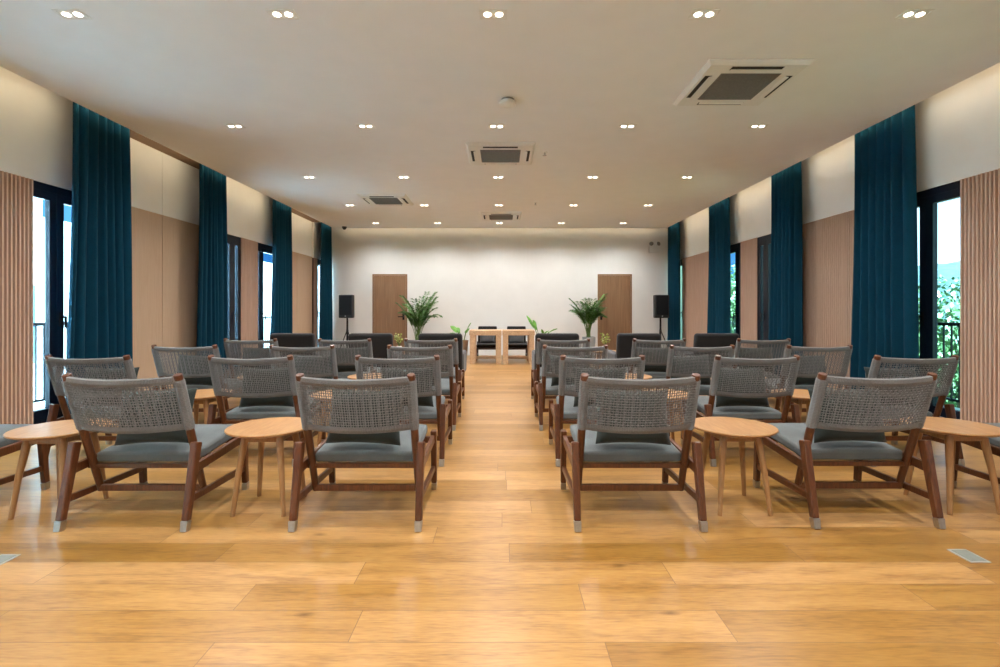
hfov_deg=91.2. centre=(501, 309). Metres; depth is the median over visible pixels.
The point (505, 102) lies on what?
smoke detector
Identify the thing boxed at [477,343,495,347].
seat cushion
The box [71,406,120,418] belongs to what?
seat cushion
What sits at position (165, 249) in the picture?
wall
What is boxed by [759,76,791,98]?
outlet
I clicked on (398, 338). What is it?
potted plant
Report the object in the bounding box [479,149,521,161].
grille
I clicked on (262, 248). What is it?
window
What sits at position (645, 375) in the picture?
side table
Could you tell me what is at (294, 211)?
trim
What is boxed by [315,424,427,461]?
seat cushion
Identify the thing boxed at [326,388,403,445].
lumbar pillow
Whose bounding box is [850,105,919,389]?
curtain
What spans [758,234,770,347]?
window
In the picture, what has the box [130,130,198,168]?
trim
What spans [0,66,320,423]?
wall
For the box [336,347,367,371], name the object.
lumbar pillow
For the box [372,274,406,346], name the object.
door
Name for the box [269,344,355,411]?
lounge chair
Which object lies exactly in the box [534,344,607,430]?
lounge chair
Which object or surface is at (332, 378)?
seat cushion
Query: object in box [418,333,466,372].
armchair
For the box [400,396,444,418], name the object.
seat cushion
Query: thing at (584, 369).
lumbar pillow
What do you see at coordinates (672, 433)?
side table
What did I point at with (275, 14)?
recessed light
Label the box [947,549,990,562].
socket
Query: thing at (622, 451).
seat cushion
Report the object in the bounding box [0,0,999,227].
ceiling
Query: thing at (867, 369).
lumbar pillow
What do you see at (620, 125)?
recessed light
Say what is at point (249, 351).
lumbar pillow
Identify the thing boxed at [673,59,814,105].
air conditioner
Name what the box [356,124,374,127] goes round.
recessed light
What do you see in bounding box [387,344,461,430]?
lounge chair
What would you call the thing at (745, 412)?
seat cushion
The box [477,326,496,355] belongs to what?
upholstered chair
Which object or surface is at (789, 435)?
seat cushion
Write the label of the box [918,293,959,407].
leafy tree
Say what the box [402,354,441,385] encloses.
lumbar pillow
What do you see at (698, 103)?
outlet
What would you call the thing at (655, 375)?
seat cushion
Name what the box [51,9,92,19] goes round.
recessed light
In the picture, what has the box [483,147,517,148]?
outlet
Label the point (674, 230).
curtain
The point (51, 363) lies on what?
lounge chair
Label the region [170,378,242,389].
seat cushion
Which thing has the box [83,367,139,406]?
lumbar pillow
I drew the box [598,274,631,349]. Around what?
door
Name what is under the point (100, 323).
curtain
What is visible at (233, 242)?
window
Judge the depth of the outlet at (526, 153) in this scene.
6.39 m
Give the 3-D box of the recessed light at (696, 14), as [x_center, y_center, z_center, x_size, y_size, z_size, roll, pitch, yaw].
[1.392,-2.038,3.380,0.190,0.004,0.110,0,0,0]
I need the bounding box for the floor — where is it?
[0,355,999,666]
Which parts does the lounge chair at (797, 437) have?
leg, rail, leg, post, leg, cross rail, rail, post, leg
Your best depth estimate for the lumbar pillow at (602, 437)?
2.74 m
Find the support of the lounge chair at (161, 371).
on the floor
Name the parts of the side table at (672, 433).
leg, leg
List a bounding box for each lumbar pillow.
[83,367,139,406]
[114,387,196,445]
[177,355,220,385]
[239,367,295,407]
[241,347,270,372]
[294,355,331,378]
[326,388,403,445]
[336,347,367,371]
[382,367,433,406]
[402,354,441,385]
[420,351,447,371]
[547,347,578,371]
[550,355,590,385]
[573,367,625,406]
[594,388,670,444]
[636,347,668,371]
[671,355,710,384]
[712,367,769,406]
[739,348,773,370]
[788,355,828,385]
[808,388,886,442]
[864,367,917,406]
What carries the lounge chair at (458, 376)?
on the floor
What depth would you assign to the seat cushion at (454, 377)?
5.89 m
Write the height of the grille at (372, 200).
0.038 m
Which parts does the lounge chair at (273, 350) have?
post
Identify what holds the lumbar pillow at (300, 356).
on the lounge chair at (273, 350)
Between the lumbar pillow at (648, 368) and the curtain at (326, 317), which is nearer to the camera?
the lumbar pillow at (648, 368)
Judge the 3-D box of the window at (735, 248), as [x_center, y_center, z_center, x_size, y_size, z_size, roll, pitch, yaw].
[4.426,-0.050,9.445,0.148,2.400,1.010,0,0,0]
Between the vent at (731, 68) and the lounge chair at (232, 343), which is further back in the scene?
the lounge chair at (232, 343)
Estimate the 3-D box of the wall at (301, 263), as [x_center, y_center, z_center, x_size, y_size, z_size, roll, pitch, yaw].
[-4.593,-0.495,10.855,0.104,3.290,1.730,0,0,0]
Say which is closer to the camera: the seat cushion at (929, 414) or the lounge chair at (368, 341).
the seat cushion at (929, 414)
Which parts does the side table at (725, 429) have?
leg, leg, leg, leg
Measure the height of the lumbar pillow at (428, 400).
0.316 m
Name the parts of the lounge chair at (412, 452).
leg, post, rail, leg, cross rail, post, leg, cross rail, rail, leg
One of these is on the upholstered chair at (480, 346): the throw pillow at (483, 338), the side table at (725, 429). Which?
the throw pillow at (483, 338)
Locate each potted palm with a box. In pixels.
[396,291,442,354]
[568,294,606,358]
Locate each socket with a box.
[0,554,20,564]
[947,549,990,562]
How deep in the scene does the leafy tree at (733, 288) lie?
23.72 m
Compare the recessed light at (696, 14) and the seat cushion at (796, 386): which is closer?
the recessed light at (696, 14)
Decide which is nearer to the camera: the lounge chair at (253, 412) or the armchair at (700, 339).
the lounge chair at (253, 412)
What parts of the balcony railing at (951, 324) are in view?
rail, rail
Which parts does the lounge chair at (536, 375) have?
leg, leg, post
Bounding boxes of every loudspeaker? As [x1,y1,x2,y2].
[339,295,353,317]
[653,295,668,317]
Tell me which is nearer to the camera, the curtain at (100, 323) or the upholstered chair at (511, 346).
the curtain at (100, 323)
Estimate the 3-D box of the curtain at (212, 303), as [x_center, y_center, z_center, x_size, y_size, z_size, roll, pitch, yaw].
[-4.315,-0.588,7.320,0.130,3.445,0.780,0,0,0]
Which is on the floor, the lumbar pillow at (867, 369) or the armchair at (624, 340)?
the armchair at (624, 340)
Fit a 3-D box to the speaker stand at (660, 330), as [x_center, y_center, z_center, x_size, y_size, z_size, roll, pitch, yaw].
[3.835,0.666,11.785,0.474,0.952,0.474,0,0,0]
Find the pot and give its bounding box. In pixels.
[582,336,595,358]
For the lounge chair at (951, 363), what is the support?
on the floor
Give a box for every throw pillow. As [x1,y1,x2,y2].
[480,335,494,342]
[509,335,523,342]
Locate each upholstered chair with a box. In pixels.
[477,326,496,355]
[507,326,526,355]
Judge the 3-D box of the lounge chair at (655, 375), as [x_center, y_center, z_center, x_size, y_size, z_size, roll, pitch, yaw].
[1.836,0.741,6.011,0.694,0.824,0.727,0,0,-1]
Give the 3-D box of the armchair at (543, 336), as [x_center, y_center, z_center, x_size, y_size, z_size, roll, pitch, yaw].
[0.790,0.742,7.322,0.654,0.818,0.736,0,0,0]
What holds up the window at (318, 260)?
in the wall at (36, 122)
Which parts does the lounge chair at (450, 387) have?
post, leg, leg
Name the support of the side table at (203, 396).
on the floor
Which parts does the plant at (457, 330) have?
pot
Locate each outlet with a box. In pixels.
[471,151,476,161]
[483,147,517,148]
[485,163,515,164]
[524,151,529,161]
[686,76,711,98]
[697,102,742,104]
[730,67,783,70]
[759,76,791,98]
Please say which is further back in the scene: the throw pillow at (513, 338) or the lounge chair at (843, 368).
the throw pillow at (513, 338)
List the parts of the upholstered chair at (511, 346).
backrest, seat frame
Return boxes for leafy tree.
[731,261,734,330]
[731,280,734,332]
[918,274,959,401]
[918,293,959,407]
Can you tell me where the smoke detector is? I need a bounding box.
[499,97,515,107]
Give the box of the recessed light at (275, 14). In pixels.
[265,9,299,19]
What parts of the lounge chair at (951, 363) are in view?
post, leg, post, leg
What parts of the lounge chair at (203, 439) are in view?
leg, post, rail, cross rail, leg, post, leg, rail, leg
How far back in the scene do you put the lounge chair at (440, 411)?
3.62 m
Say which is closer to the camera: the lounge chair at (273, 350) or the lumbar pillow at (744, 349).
the lounge chair at (273, 350)
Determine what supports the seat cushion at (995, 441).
on the lounge chair at (994, 441)
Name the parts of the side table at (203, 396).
leg, leg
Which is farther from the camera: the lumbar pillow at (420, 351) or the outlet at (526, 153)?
the outlet at (526, 153)
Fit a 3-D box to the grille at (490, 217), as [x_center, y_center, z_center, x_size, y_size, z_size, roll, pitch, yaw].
[-0.020,-2.017,10.600,0.540,0.038,0.540,0,0,0]
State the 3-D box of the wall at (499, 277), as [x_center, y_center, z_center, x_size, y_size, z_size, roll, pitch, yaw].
[-0.050,-0.550,12.525,9.500,3.600,0.150,0,0,0]
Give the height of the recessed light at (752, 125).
0.004 m
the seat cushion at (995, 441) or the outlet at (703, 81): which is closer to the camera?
the seat cushion at (995, 441)
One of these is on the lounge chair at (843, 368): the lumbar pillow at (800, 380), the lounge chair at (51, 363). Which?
the lumbar pillow at (800, 380)
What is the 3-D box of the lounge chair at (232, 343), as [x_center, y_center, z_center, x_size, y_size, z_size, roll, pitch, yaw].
[-2.938,0.741,6.011,0.694,0.824,0.727,0,0,0]
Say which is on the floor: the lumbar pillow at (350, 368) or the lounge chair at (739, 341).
the lounge chair at (739, 341)
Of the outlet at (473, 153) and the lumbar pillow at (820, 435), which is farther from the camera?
the outlet at (473, 153)
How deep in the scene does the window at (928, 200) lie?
5.05 m
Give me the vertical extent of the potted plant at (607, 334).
0.301 m
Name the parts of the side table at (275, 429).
leg, leg, leg, leg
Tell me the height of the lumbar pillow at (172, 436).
0.315 m
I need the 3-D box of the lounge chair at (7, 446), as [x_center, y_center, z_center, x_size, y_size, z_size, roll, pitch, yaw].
[-3.260,0.741,2.837,0.694,0.824,0.727,0,0,0]
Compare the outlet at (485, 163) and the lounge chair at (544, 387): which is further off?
the outlet at (485, 163)
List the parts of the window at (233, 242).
handle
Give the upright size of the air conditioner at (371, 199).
0.047 m
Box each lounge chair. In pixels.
[0,424,49,489]
[44,355,139,456]
[53,373,248,531]
[151,344,242,423]
[205,355,325,466]
[224,338,280,392]
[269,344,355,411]
[288,373,436,531]
[318,338,379,390]
[355,355,452,466]
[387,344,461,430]
[404,338,464,403]
[531,338,590,408]
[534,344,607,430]
[549,355,644,466]
[560,373,707,531]
[622,338,685,378]
[647,344,734,425]
[680,355,800,466]
[733,338,793,407]
[753,372,945,528]
[765,344,852,411]
[867,355,964,466]
[954,423,999,487]
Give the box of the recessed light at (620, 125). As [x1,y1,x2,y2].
[618,124,636,127]
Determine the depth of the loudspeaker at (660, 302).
11.60 m
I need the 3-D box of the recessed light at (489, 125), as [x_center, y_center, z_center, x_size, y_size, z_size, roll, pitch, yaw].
[-0.060,-2.038,5.440,0.190,0.004,0.110,0,0,0]
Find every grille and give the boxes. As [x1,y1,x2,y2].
[369,198,402,203]
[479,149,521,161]
[488,215,513,219]
[656,296,668,314]
[696,73,782,99]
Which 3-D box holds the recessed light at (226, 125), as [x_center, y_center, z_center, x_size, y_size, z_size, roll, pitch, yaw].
[-2.964,-2.038,5.440,0.190,0.004,0.110,0,0,0]
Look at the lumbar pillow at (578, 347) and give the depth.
5.92 m
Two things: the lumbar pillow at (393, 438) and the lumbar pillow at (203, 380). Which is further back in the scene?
the lumbar pillow at (203, 380)
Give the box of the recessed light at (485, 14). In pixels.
[479,9,506,19]
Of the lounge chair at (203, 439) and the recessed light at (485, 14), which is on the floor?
the lounge chair at (203, 439)
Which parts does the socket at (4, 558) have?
lid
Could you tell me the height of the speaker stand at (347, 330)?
0.952 m
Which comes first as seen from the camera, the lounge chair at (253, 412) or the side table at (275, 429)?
the side table at (275, 429)
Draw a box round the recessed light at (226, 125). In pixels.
[224,124,244,127]
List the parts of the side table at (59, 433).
leg, leg, leg, leg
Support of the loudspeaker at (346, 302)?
on the speaker stand at (347, 330)
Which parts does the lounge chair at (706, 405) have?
rail, leg, post, cross rail, rail, post, leg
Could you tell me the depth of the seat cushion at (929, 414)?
3.78 m
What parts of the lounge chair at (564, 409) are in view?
leg, rail, leg, post, cross rail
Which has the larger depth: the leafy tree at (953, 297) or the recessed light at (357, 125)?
the leafy tree at (953, 297)
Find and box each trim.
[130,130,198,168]
[292,208,319,221]
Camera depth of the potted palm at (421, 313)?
11.43 m
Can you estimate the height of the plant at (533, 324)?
1.030 m
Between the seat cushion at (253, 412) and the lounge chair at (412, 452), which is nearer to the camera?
the lounge chair at (412, 452)
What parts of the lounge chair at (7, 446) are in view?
rail, leg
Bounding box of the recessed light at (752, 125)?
[748,124,768,127]
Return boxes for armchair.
[270,333,329,366]
[348,333,401,368]
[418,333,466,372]
[532,333,578,369]
[607,333,660,368]
[678,333,738,373]
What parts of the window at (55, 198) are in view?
handle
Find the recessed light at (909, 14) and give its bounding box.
[894,9,934,19]
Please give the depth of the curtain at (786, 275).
7.20 m
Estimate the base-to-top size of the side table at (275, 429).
0.472 m
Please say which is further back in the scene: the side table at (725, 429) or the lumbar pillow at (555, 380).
the lumbar pillow at (555, 380)
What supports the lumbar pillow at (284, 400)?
on the lounge chair at (253, 412)
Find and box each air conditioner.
[356,194,413,205]
[465,142,535,164]
[480,212,521,220]
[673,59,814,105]
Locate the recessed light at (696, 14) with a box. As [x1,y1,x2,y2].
[687,9,720,19]
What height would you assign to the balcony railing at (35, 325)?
1.020 m
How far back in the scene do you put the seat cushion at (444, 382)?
4.95 m
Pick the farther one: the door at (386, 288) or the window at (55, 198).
the door at (386, 288)
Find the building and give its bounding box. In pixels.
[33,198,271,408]
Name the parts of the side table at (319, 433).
leg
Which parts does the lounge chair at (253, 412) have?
leg, post, rail, cross rail, post, leg, leg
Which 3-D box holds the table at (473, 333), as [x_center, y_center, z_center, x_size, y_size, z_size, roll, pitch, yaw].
[-0.352,0.792,10.720,0.690,0.715,0.616,0,0,0]
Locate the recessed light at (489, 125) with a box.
[488,124,504,127]
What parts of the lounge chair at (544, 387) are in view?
leg, leg, post, cross rail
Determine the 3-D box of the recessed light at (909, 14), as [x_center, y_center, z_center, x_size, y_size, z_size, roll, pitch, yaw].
[2.844,-2.038,3.380,0.190,0.004,0.110,0,0,0]
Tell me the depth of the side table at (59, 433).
2.72 m
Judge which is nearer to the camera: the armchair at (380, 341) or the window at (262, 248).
the armchair at (380, 341)
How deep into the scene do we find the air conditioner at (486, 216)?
10.48 m
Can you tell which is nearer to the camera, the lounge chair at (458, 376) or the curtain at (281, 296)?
the lounge chair at (458, 376)
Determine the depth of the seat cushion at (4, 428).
3.05 m
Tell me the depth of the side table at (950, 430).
2.78 m
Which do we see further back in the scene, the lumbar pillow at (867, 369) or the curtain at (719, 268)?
the curtain at (719, 268)
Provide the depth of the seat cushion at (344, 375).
5.97 m
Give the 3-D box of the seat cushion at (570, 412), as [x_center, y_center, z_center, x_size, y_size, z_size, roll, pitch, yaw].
[0.744,0.793,4.013,0.556,0.104,0.483,0,0,0]
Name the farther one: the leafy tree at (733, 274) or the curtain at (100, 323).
the leafy tree at (733, 274)
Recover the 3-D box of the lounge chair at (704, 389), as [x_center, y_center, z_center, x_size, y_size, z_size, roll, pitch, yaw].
[1.907,0.741,4.962,0.694,0.824,0.727,0,0,-1]
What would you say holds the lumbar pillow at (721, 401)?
on the lounge chair at (706, 405)
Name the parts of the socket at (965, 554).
lid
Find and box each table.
[3,418,111,519]
[194,389,231,423]
[224,417,313,516]
[311,390,366,445]
[347,373,381,390]
[469,329,501,363]
[502,329,534,363]
[625,373,651,378]
[642,389,687,440]
[694,417,778,515]
[771,389,810,454]
[900,416,999,515]
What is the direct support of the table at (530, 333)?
on the floor
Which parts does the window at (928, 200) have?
handle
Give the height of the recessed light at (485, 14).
0.004 m
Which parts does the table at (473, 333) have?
leg, leg, leg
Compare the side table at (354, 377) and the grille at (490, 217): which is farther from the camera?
the grille at (490, 217)
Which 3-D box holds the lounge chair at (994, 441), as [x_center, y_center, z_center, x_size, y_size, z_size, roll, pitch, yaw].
[3.250,0.741,2.872,0.694,0.824,0.727,0,0,0]
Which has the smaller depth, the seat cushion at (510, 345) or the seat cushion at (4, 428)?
the seat cushion at (4, 428)
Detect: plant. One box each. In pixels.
[394,333,402,346]
[450,323,470,351]
[527,316,556,333]
[600,333,609,343]
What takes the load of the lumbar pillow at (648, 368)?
on the lounge chair at (655, 375)
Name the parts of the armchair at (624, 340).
armrest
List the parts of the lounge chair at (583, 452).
leg, rail, cross rail, leg, post, cross rail, leg, rail, post, leg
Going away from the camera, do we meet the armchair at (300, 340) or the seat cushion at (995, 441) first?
the seat cushion at (995, 441)
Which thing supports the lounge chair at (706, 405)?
on the floor
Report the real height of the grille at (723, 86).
0.038 m
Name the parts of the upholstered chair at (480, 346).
seat frame, backrest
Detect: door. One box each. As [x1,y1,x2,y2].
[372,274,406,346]
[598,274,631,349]
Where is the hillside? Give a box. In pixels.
[732,261,959,357]
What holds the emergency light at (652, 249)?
attached to the wall at (499, 277)
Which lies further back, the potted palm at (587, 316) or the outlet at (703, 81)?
the potted palm at (587, 316)
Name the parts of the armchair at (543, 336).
armrest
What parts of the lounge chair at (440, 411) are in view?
cross rail, post, leg, rail, leg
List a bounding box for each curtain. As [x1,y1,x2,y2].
[65,102,132,413]
[196,163,227,376]
[270,199,292,334]
[319,222,332,345]
[667,222,679,353]
[707,197,730,332]
[769,161,802,373]
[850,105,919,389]
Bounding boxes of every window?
[33,180,71,423]
[227,234,239,377]
[258,243,271,347]
[317,259,320,351]
[730,242,740,366]
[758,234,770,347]
[917,180,959,418]
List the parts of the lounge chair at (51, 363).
leg, post, post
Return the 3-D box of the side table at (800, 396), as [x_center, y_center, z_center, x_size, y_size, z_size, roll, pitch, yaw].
[2.465,0.916,4.000,0.474,0.472,0.474,0,0,0]
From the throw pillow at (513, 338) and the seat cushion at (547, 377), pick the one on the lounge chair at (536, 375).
the seat cushion at (547, 377)
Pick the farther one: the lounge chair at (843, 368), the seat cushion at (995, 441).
the lounge chair at (843, 368)
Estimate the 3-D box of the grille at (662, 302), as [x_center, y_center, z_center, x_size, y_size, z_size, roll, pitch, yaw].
[3.800,-0.110,11.609,0.290,0.460,0.012,0,0,0]
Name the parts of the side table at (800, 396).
leg, leg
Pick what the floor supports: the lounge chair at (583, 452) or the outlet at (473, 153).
the lounge chair at (583, 452)
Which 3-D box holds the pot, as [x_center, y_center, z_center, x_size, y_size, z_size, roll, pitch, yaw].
[2.050,0.890,11.550,0.322,0.520,0.322,0,0,0]
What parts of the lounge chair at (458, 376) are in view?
post, leg, leg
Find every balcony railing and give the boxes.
[33,316,270,402]
[731,316,959,402]
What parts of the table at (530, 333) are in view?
leg, leg, leg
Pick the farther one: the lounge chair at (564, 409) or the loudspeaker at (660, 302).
the loudspeaker at (660, 302)
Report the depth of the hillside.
102.20 m
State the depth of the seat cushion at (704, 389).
4.86 m
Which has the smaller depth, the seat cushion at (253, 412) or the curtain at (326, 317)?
the seat cushion at (253, 412)
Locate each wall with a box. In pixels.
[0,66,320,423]
[130,138,198,390]
[292,213,311,332]
[318,228,681,354]
[680,62,999,422]
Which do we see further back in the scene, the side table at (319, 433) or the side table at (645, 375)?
the side table at (645, 375)
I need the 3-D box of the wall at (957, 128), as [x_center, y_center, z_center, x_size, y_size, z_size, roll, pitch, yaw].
[4.519,-0.600,4.925,0.262,3.500,15.050,0,0,0]
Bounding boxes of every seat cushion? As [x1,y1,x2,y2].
[0,424,33,447]
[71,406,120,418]
[97,424,233,461]
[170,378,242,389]
[226,397,318,419]
[307,378,350,393]
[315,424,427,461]
[332,367,379,378]
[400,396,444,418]
[432,378,455,394]
[441,367,459,378]
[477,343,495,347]
[508,343,526,347]
[540,367,551,379]
[540,379,574,394]
[556,396,596,418]
[570,424,680,461]
[622,367,665,378]
[659,378,709,394]
[697,396,780,418]
[765,378,830,390]
[768,423,901,459]
[881,406,931,418]
[984,423,999,446]
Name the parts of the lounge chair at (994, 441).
leg, rail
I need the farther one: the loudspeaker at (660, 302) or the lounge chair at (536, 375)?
the loudspeaker at (660, 302)
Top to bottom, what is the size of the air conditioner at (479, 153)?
0.047 m
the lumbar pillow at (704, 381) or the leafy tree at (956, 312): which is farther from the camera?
the leafy tree at (956, 312)
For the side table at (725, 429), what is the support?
on the floor
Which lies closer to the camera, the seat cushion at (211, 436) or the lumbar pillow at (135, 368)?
the seat cushion at (211, 436)
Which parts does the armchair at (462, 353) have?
armrest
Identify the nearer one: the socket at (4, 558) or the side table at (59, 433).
the socket at (4, 558)
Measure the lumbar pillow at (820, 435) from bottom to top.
0.307 m
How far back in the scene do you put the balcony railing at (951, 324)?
5.87 m
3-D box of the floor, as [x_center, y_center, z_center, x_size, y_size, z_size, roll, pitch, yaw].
[-0.050,1.200,4.925,9.500,0.100,15.050,0,0,0]
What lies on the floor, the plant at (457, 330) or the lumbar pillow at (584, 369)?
the plant at (457, 330)
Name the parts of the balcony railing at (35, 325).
rail, rail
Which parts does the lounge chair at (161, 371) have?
post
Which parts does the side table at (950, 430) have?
leg, leg, leg, leg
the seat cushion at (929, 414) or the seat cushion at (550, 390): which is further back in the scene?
the seat cushion at (550, 390)
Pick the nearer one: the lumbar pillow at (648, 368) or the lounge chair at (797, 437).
the lounge chair at (797, 437)
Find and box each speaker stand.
[341,318,348,346]
[659,318,666,344]
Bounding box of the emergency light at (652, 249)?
[649,241,660,252]
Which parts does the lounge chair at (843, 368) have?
leg, post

